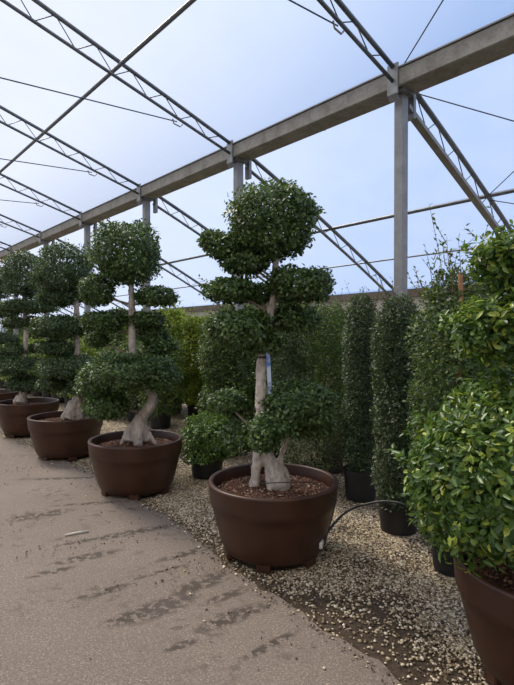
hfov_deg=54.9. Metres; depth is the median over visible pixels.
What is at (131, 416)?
pot
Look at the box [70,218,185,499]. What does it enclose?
ficus tree
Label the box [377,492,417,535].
pot
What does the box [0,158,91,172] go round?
wire
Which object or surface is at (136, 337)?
shrub
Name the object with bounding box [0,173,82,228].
roof truss
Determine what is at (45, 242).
steel post
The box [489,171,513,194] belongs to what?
wire
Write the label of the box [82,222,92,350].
steel post
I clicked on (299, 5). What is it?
wire
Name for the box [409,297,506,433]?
shrub
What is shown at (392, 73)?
roof truss
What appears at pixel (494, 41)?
beam
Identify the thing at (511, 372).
shrub
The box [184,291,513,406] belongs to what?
wall
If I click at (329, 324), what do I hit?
columnar shrub
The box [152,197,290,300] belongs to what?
truss
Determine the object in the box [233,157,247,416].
steel post
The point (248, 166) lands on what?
truss
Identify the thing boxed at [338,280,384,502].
columnar shrub
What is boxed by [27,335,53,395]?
shrub
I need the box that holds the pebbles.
[0,426,488,684]
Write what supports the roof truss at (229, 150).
attached to the beam
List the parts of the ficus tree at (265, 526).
pot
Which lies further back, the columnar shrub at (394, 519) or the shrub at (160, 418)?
the shrub at (160, 418)
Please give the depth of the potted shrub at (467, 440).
2.18 m
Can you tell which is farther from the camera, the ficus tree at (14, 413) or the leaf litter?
the ficus tree at (14, 413)
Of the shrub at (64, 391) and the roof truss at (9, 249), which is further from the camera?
the roof truss at (9, 249)
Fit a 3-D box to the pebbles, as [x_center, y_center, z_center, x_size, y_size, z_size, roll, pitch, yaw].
[-0.498,1.540,5.187,7.399,0.052,7.684,0,1,0]
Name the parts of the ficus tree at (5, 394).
pot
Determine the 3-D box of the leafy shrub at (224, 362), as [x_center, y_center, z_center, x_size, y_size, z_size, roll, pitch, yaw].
[-0.417,0.532,6.771,0.885,1.982,0.824,0,1,36]
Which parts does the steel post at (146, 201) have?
cap plate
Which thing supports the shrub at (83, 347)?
on the floor
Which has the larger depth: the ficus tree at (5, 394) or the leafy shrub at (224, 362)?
the ficus tree at (5, 394)
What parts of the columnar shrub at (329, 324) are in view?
stem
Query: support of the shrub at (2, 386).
on the floor
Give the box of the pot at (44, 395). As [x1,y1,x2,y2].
[42,392,51,397]
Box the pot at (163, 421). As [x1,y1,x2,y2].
[150,410,170,428]
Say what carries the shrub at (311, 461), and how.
on the pebbles
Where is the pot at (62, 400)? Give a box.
[51,393,66,402]
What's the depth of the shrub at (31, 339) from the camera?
13.85 m
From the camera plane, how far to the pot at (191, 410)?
9.86 m
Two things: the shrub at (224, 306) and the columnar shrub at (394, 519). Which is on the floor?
the shrub at (224, 306)
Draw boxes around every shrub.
[0,327,13,333]
[0,333,30,382]
[0,374,7,388]
[10,339,35,393]
[20,330,35,356]
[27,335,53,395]
[31,353,51,397]
[42,339,67,402]
[57,337,89,406]
[68,336,109,408]
[90,338,128,402]
[104,326,136,397]
[112,333,147,421]
[121,307,155,394]
[136,329,187,428]
[156,300,192,413]
[172,304,218,416]
[177,411,238,479]
[190,303,254,403]
[194,310,256,455]
[212,303,261,419]
[247,305,310,414]
[252,302,320,463]
[280,368,347,473]
[290,294,349,441]
[301,289,357,473]
[306,301,390,450]
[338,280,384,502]
[369,274,430,535]
[376,302,437,437]
[386,219,513,684]
[402,197,510,576]
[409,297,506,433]
[484,362,513,452]
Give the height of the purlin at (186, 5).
0.050 m
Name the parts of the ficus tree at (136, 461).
pot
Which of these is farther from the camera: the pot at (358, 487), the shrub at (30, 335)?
the shrub at (30, 335)
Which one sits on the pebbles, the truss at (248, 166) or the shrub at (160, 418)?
the shrub at (160, 418)
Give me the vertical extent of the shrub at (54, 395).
1.639 m
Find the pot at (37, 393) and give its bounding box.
[33,390,41,395]
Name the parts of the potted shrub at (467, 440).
pot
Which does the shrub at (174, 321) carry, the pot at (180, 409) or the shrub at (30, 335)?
the pot at (180, 409)
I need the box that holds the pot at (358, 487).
[343,465,378,502]
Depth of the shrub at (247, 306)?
8.49 m
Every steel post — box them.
[12,253,18,336]
[41,240,50,339]
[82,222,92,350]
[141,197,152,418]
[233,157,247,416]
[394,86,413,475]
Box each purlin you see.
[0,0,196,172]
[7,188,513,296]
[39,247,473,306]
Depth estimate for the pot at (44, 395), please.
12.61 m
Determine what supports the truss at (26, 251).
attached to the beam
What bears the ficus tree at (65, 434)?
on the pebbles
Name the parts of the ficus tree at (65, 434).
pot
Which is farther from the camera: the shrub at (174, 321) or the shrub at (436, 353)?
the shrub at (174, 321)
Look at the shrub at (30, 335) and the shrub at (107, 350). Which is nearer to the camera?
the shrub at (107, 350)
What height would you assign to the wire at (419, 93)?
1.238 m
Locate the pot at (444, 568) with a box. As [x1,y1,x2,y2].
[429,533,454,576]
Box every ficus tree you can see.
[0,249,64,437]
[0,267,22,400]
[21,239,105,461]
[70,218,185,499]
[196,177,339,573]
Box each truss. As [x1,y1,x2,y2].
[0,0,234,167]
[0,105,141,204]
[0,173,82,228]
[0,214,41,244]
[0,241,11,256]
[25,251,128,308]
[51,238,175,309]
[93,221,227,308]
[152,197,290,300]
[245,158,392,296]
[317,0,398,101]
[408,92,512,239]
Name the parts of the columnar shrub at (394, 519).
stem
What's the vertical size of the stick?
0.020 m
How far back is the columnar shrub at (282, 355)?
5.66 m
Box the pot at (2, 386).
[0,380,6,388]
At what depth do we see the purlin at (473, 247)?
9.63 m
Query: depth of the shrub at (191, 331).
9.77 m
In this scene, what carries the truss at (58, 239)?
attached to the beam
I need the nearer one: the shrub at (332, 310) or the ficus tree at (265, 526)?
the ficus tree at (265, 526)
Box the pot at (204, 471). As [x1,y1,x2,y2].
[189,445,223,479]
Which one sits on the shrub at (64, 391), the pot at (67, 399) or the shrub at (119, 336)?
the pot at (67, 399)
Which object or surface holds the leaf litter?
on the floor
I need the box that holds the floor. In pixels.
[0,388,490,684]
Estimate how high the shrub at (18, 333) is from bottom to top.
1.752 m
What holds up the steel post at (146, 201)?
on the floor
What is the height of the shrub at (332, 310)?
2.303 m
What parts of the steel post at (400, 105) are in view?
cap plate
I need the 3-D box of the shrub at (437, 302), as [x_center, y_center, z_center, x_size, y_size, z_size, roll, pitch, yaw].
[2.009,0.447,6.627,1.168,2.156,1.159,0,1,13]
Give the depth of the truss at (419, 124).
6.22 m
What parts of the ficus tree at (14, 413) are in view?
pot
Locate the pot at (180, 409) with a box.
[163,399,181,413]
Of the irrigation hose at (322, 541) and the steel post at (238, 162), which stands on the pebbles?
the irrigation hose at (322, 541)
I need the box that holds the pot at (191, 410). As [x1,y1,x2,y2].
[187,404,206,416]
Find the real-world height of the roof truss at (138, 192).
2.161 m
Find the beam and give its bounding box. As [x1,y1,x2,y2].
[0,12,513,261]
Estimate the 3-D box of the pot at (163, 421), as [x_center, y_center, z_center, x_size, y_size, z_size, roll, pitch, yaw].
[-1.708,1.362,8.760,0.416,0.278,0.416,0,1,0]
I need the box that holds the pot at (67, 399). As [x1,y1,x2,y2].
[64,395,71,406]
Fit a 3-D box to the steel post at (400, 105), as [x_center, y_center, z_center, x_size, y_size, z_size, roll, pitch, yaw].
[1.593,-0.611,5.491,0.200,4.300,0.200,-1,1,-42]
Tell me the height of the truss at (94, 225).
2.112 m
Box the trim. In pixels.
[19,284,499,321]
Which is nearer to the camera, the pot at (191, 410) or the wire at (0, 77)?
the wire at (0, 77)
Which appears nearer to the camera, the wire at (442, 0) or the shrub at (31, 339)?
the wire at (442, 0)
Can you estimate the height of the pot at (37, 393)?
0.278 m
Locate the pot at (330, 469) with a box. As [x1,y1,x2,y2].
[295,462,331,471]
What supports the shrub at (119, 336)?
on the floor
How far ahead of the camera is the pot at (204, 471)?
5.55 m
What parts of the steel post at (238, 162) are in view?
cap plate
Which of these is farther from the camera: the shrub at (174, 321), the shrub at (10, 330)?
the shrub at (10, 330)
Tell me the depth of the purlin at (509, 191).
7.84 m
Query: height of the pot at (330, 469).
0.248 m
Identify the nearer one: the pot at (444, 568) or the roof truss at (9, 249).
the pot at (444, 568)
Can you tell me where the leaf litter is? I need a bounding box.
[1,460,481,684]
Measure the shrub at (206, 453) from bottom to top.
0.751 m
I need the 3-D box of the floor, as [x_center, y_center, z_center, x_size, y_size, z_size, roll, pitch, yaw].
[-12.245,1.485,12.017,22.241,0.060,46.219,-1,1,-41]
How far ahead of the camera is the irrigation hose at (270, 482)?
3.47 m
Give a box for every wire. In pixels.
[0,77,176,121]
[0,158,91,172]
[288,0,337,26]
[404,0,443,62]
[419,93,513,121]
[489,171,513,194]
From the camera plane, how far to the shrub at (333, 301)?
6.68 m
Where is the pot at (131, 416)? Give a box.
[127,406,141,421]
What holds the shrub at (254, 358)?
on the floor
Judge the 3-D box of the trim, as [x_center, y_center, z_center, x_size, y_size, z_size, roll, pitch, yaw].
[-1.450,-1.070,15.277,0.120,0.160,38.740,-1,1,-42]
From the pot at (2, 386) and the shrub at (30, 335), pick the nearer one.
the pot at (2, 386)
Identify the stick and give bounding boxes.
[65,530,88,535]
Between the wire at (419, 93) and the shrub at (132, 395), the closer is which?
the wire at (419, 93)
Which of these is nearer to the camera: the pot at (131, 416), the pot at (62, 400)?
the pot at (131, 416)
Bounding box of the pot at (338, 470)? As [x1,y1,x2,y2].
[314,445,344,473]
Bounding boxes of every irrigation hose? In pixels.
[262,482,334,544]
[319,500,430,548]
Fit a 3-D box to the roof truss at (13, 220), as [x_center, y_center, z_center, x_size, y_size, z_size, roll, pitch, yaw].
[-8.151,-3.772,11.904,5.765,2.161,0.130,-1,1,-41]

